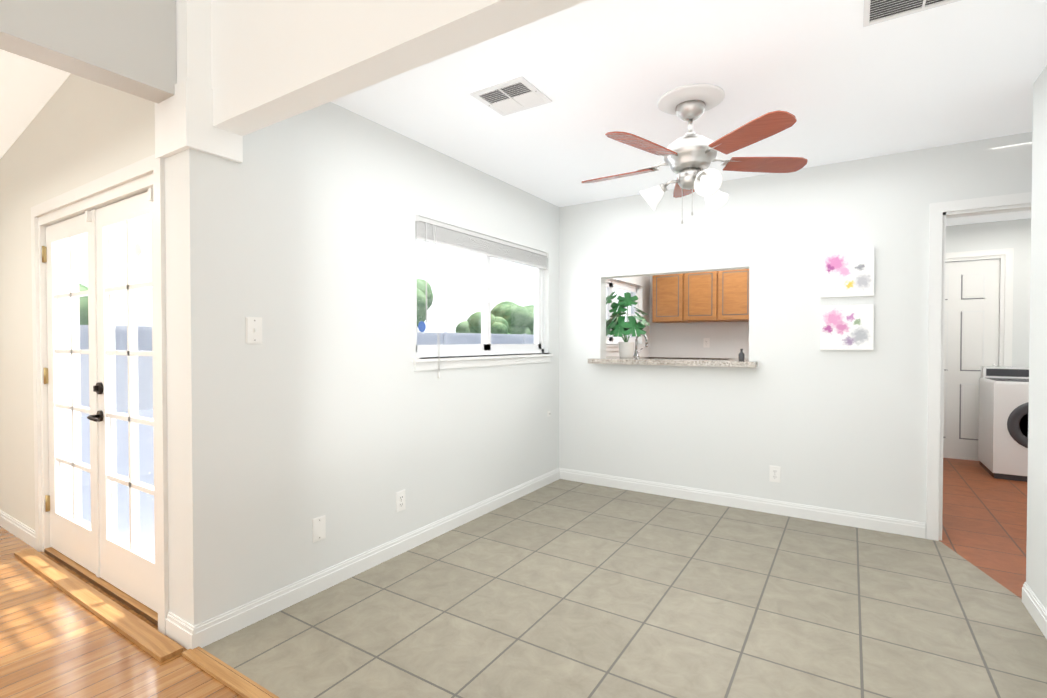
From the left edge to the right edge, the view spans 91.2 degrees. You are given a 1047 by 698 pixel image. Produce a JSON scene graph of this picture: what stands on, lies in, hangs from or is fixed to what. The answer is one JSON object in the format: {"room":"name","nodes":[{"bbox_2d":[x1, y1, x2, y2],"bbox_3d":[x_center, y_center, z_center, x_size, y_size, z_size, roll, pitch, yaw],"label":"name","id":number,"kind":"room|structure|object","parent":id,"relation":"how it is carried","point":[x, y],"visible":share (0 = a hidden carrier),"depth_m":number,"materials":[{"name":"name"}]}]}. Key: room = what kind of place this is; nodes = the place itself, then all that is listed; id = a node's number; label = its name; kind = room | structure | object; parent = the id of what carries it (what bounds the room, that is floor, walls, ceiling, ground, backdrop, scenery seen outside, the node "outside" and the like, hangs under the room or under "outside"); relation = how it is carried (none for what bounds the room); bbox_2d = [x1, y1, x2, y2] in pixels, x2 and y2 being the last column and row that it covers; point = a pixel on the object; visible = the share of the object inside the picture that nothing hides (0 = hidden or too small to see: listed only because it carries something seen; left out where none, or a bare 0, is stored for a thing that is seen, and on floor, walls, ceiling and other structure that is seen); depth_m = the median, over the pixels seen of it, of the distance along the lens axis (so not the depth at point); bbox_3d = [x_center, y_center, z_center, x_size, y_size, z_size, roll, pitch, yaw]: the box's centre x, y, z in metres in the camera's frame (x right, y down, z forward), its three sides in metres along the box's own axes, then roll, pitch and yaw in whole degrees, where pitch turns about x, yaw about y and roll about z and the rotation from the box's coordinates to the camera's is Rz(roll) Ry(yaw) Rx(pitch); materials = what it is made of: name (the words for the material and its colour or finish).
{"room":"dining room","nodes":[
{"label":"dining room","id":0,"kind":"room"},
{"bbox_2d":[0,49,70,158],"bbox_3d":[-2.611,-1.454,0.379,6.490,0.790,4.550,1,1,33],"label":"ceiling","id":1,"kind":"structure","parent":0,"point":[28,88],"depth_m":2.78,"materials":[{"name":"paint"}]},
{"bbox_2d":[0,74,175,614],"bbox_3d":[-2.799,-0.309,3.067,3.300,3.000,0.150,1,1,33],"label":"wall","id":2,"kind":"structure","parent":0,"point":[78,131],"depth_m":2.95,"materials":[{"name":"paint"}]},
{"bbox_2d":[0,510,35,548],"bbox_3d":[-3.490,1.138,3.432,1.405,0.095,0.014,1,1,33],"label":"baseboard","id":3,"kind":"structure","parent":2,"relation":"attached to","point":[20,530],"depth_m":3.23,"materials":[{"name":"white wood"}]},
{"bbox_2d":[31,154,168,634],"bbox_3d":[-2.164,0.186,2.646,1.646,2.023,0.189,1,1,33],"label":"french door","id":4,"kind":"structure","parent":2,"relation":"attached to","point":[97,551],"depth_m":2.60,"materials":[{"name":"white wood"}]},
{"bbox_2d":[0,526,242,697],"bbox_3d":[-2.652,1.256,0.356,6.490,0.050,4.300,1,1,33],"label":"floor","id":5,"kind":"structure","parent":0,"point":[56,642],"depth_m":2.02,"materials":[{"name":"brown wood"}]},
{"bbox_2d":[14,548,278,697],"bbox_3d":[-0.897,1.202,1.728,4.770,0.018,0.122,1,1,33],"label":"transition strip","id":6,"kind":"object","parent":5,"relation":"on","point":[150,640],"visible":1,"depth_m":2.18,"materials":[{"name":"brown wood"}]},
{"bbox_2d":[0,0,587,162],"bbox_3d":[-1.220,-1.258,-0.417,3.285,1.000,4.400,1,1,33],"label":"header beam","id":7,"kind":"structure","parent":0,"point":[220,78],"depth_m":1.84,"materials":[{"name":"paint"}]},
{"bbox_2d":[171,102,649,625],"bbox_3d":[0.127,-0.204,4.445,0.150,2.750,5.620,1,1,33],"label":"wall","id":8,"kind":"structure","parent":0,"point":[297,234],"depth_m":2.56,"materials":[{"name":"paint"}]},
{"bbox_2d":[246,317,261,343],"bbox_3d":[-1.177,-0.082,2.248,0.017,0.116,0.072,1,1,33],"label":"light switch","id":9,"kind":"object","parent":8,"relation":"attached to","point":[253,330],"visible":1,"depth_m":2.25,"materials":[{"name":"white plastic"}]},
{"bbox_2d":[312,515,325,542],"bbox_3d":[-1.009,0.889,2.535,0.008,0.116,0.072,1,1,33],"label":"blank wall plate","id":10,"kind":"object","parent":8,"relation":"attached to","point":[318,528],"visible":1,"depth_m":2.53,"materials":[{"name":"white plastic"}]},
{"bbox_2d":[184,468,559,649],"bbox_3d":[-0.497,1.140,3.334,0.014,0.095,3.070,1,1,33],"label":"baseboard","id":11,"kind":"structure","parent":8,"relation":"attached to","point":[184,634],"depth_m":2.61,"materials":[{"name":"white wood"}]},
{"bbox_2d":[396,490,404,511],"bbox_3d":[-0.715,0.887,2.994,0.008,0.116,0.072,1,1,33],"label":"outlet","id":12,"kind":"object","parent":8,"relation":"attached to","point":[400,500],"visible":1,"depth_m":2.99,"materials":[{"name":"white plastic"}]},
{"bbox_2d":[412,240,552,370],"bbox_3d":[-0.248,-0.350,3.787,0.133,0.940,1.670,1,1,33],"label":"window","id":13,"kind":"structure","parent":8,"relation":"in","point":[486,351],"depth_m":3.78,"materials":[{"name":"glass"}]},
{"bbox_2d":[415,214,547,378],"bbox_3d":[-0.214,-0.319,3.766,0.084,1.000,1.606,1,1,33],"label":"window blind","id":14,"kind":"object","parent":13,"relation":"attached to","point":[438,233],"visible":0.94,"depth_m":3.53,"materials":[{"name":"white plastic"}]},
{"bbox_2d":[606,279,644,350],"bbox_3d":[1.006,-0.379,5.750,0.133,0.800,1.730,1,1,33],"label":"kitchen window","id":15,"kind":"structure","parent":8,"relation":"in","point":[612,342],"depth_m":5.91,"materials":[{"name":"white plastic"}]},
{"bbox_2d":[202,479,1046,697],"bbox_3d":[0.731,1.224,2.559,2.920,0.050,3.056,1,1,33],"label":"floor","id":16,"kind":"structure","parent":0,"point":[561,588],"depth_m":2.30,"materials":[{"name":"beige tile"}]},
{"bbox_2d":[331,0,1046,225],"bbox_3d":[2.067,-1.306,3.546,4.370,0.100,5.820,1,1,33],"label":"ceiling","id":17,"kind":"structure","parent":0,"point":[838,80],"depth_m":2.41,"materials":[{"name":"paint"}]},
{"bbox_2d":[470,76,551,115],"bbox_3d":[-0.057,-1.236,2.524,0.300,0.010,0.280,1,1,33],"label":"ceiling vent","id":18,"kind":"object","parent":17,"relation":"in","point":[518,94],"visible":1,"depth_m":2.51,"materials":[{"name":"white metal"}]},
{"bbox_2d":[581,83,807,223],"bbox_3d":[0.790,-0.932,2.581,1.084,0.620,1.135,1,1,33],"label":"ceiling fan","id":19,"kind":"object","parent":17,"relation":"hanging from","point":[690,156],"visible":1,"depth_m":2.48,"materials":[{"name":"brown"}]},
{"bbox_2d":[863,0,960,26],"bbox_3d":[1.313,-1.223,1.650,0.360,0.010,0.490,1,1,33],"label":"ceiling vent","id":20,"kind":"object","parent":17,"relation":"in","point":[876,11],"visible":1,"depth_m":1.84,"materials":[{"name":"white metal"}]},
{"bbox_2d":[649,276,748,357],"bbox_3d":[2.745,-0.098,6.038,2.550,2.490,0.120,1,1,33],"label":"wall","id":21,"kind":"structure","parent":0,"point":[729,339],"depth_m":6.35,"materials":[{"name":"paint"}]},
{"bbox_2d":[652,273,683,322],"bbox_3d":[1.830,-0.637,6.339,0.386,0.620,0.344,1,1,33],"label":"upper cabinet","id":22,"kind":"object","parent":21,"relation":"attached to","point":[667,290],"depth_m":6.19,"materials":[{"name":"brown wood"}]},
{"bbox_2d":[684,271,723,322],"bbox_3d":[2.155,-0.634,6.132,0.384,0.620,0.344,1,1,33],"label":"upper cabinet","id":23,"kind":"object","parent":21,"relation":"attached to","point":[712,296],"depth_m":5.98,"materials":[{"name":"brown wood"}]},
{"bbox_2d":[703,338,709,347],"bbox_3d":[2.243,-0.076,6.283,0.072,0.116,0.008,1,1,33],"label":"electrical outlet","id":24,"kind":"object","parent":21,"relation":"attached to","point":[706,343],"visible":1,"depth_m":6.28,"materials":[{"name":"white plastic"}]},
{"bbox_2d":[720,269,748,321],"bbox_3d":[2.479,-0.631,5.925,0.386,0.620,0.344,1,1,33],"label":"upper cabinet","id":25,"kind":"object","parent":21,"relation":"attached to","point":[734,284],"depth_m":5.79,"materials":[{"name":"brown wood"}]},
{"bbox_2d":[559,131,1032,537],"bbox_3d":[2.083,-0.061,3.561,4.100,2.490,0.120,1,1,33],"label":"wall","id":26,"kind":"structure","parent":0,"point":[844,430],"depth_m":3.64,"materials":[{"name":"paint"}]},
{"bbox_2d":[560,468,925,538],"bbox_3d":[1.434,1.131,3.914,2.585,0.095,0.014,1,1,33],"label":"baseboard","id":27,"kind":"structure","parent":26,"relation":"attached to","point":[853,519],"depth_m":3.73,"materials":[{"name":"white wood"}]},
{"bbox_2d":[769,465,780,482],"bbox_3d":[1.804,0.897,3.678,0.072,0.116,0.008,1,1,33],"label":"electrical outlet","id":28,"kind":"object","parent":26,"relation":"attached to","point":[775,474],"visible":1,"depth_m":3.67,"materials":[{"name":"white plastic"}]},
{"bbox_2d":[820,304,873,349],"bbox_3d":[2.157,-0.144,3.425,0.300,0.300,0.028,1,1,33],"label":"picture","id":29,"kind":"object","parent":26,"relation":"attached to","point":[846,327],"visible":0.94,"depth_m":3.41,"materials":[{"name":"white fabric"}]},
{"bbox_2d":[821,247,873,297],"bbox_3d":[2.157,-0.507,3.420,0.300,0.315,0.028,1,1,33],"label":"picture","id":30,"kind":"object","parent":26,"relation":"attached to","point":[847,272],"visible":0.91,"depth_m":3.40,"materials":[{"name":"white fabric"}]},
{"bbox_2d":[926,192,1031,540],"bbox_3d":[3.182,0.148,2.853,1.482,2.092,0.136,1,1,33],"label":"trim","id":31,"kind":"structure","parent":26,"relation":"attached to","point":[941,213],"depth_m":3.17,"materials":[{"name":"white wood"}]},
{"bbox_2d":[946,226,948,252],"bbox_3d":[3.369,-0.075,4.498,0.140,2.490,2.844,1,1,33],"label":"wall","id":32,"kind":"structure","parent":0,"point":[947,227],"depth_m":5.35,"materials":[{"name":"paint"}]},
{"bbox_2d":[939,458,1026,598],"bbox_3d":[2.711,1.196,4.471,4.200,0.050,3.790,1,1,33],"label":"floor","id":33,"kind":"structure","parent":0,"point":[984,520],"depth_m":3.54,"materials":[{"name":"tile"}]},
{"bbox_2d":[978,363,1028,481],"bbox_3d":[4.665,0.657,4.717,0.620,1.020,0.660,1,1,33],"label":"washer","id":34,"kind":"object","parent":33,"relation":"on","point":[1003,423],"visible":0.6,"depth_m":4.60,"materials":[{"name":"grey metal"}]},
{"bbox_3d":[1.631,0.648,4.295,2.550,1.050,0.603,1,1,33],"label":"base cabinet","id":35,"kind":"object","parent":33,"relation":"on","visible":0},
{"bbox_2d":[588,356,757,367],"bbox_3d":[1.570,0.104,4.191,2.560,0.040,0.855,1,1,33],"label":"countertop","id":36,"kind":"structure","parent":35,"relation":"on","point":[723,362],"depth_m":4.03,"materials":[{"name":"stone"}]},
{"bbox_2d":[606,291,649,357],"bbox_3d":[0.906,-0.217,4.582,0.436,0.591,0.362,1,1,33],"label":"monstera plant","id":37,"kind":"object","parent":36,"relation":"on","point":[625,329],"visible":0.92,"depth_m":4.50,"materials":[{"name":"green plant"}]},
{"bbox_2d":[633,334,647,356],"bbox_3d":[1.130,-0.040,4.903,0.170,0.228,0.155,1,1,33],"label":"gooseneck faucet","id":38,"kind":"object","parent":36,"relation":"on","point":[636,351],"visible":0.83,"depth_m":4.92,"materials":[{"name":"silver metal"}]},
{"bbox_2d":[646,357,720,359],"bbox_3d":[1.392,0.182,4.434,0.780,0.198,0.420,1,1,33],"label":"sink basin","id":39,"kind":"object","parent":36,"relation":"in","point":[691,358],"visible":0.04,"depth_m":4.57,"materials":[{"name":"grey metal"}]},
{"bbox_2d":[738,349,744,359],"bbox_3d":[1.684,0.043,3.960,0.044,0.090,0.044,1,1,33],"label":"soap bottle","id":40,"kind":"object","parent":36,"relation":"on","point":[741,355],"visible":1,"depth_m":3.95,"materials":[{"name":"grey"}]},
{"bbox_2d":[949,218,1030,366],"bbox_3d":[4.743,-0.086,5.237,1.380,2.490,0.120,1,1,33],"label":"wall","id":41,"kind":"structure","parent":0,"point":[1016,234],"depth_m":5.08,"materials":[{"name":"paint"}]},
{"bbox_2d":[943,248,1013,460],"bbox_3d":[4.505,0.077,5.364,0.875,2.160,0.165,1,1,33],"label":"door","id":42,"kind":"structure","parent":41,"relation":"attached to","point":[978,308],"depth_m":5.28,"materials":[{"name":"white wood"}]},
{"bbox_2d":[1026,65,1046,609],"bbox_3d":[0.681,-0.133,-0.363,0.120,2.750,6.510,1,1,33],"label":"wall","id":43,"kind":"structure","parent":0,"point":[1036,564],"depth_m":2.23,"materials":[{"name":"paint"}]},
{"bbox_2d":[1022,582,1046,638],"bbox_3d":[0.629,1.194,-0.302,0.014,0.095,6.524,1,1,33],"label":"baseboard","id":44,"kind":"structure","parent":43,"relation":"attached to","point":[1030,601],"depth_m":2.27,"materials":[{"name":"white wood"}]},
{"label":"outside","id":45,"kind":"structure","parent":0,"visible":0},
{"bbox_2d":[81,409,154,553],"bbox_3d":[3.918,1.060,17.695,24.000,0.070,48.000,1,1,33],"label":"ground","id":46,"kind":"structure","parent":45,"point":[148,446],"depth_m":4.88,"materials":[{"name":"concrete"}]},
{"bbox_2d":[79,283,87,324],"bbox_3d":[-10.209,-0.323,10.476,2.309,2.908,2.763,1,1,33],"label":"tree","id":47,"kind":"object","parent":46,"relation":"on","point":[82,305],"depth_m":10.45,"materials":[{"name":"green plant"}]},
{"bbox_2d":[79,325,617,415],"bbox_3d":[2.761,-0.295,17.322,8.670,2.650,46.160,1,1,33],"label":"fence","id":48,"kind":"object","parent":46,"relation":"on","point":[147,339],"depth_m":9.58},
{"bbox_2d":[417,279,433,326],"bbox_3d":[-4.278,-0.947,19.133,2.549,3.901,2.732,1,1,33],"label":"tree","id":49,"kind":"object","parent":46,"relation":"on","point":[421,313],"depth_m":18.61,"materials":[{"name":"green plant"}]},
{"bbox_2d":[455,311,509,333],"bbox_3d":[-1.690,-0.361,22.673,2.146,2.624,2.191,1,1,33],"label":"tree","id":50,"kind":"object","parent":46,"relation":"on","point":[471,323],"depth_m":22.05,"materials":[{"name":"green plant"}]},
{"bbox_2d":[491,301,533,334],"bbox_3d":[-0.225,-0.738,25.619,2.528,3.291,3.185,1,1,33],"label":"tree","id":51,"kind":"object","parent":46,"relation":"on","point":[520,328],"depth_m":24.39,"materials":[{"name":"green plant"}]}
]}

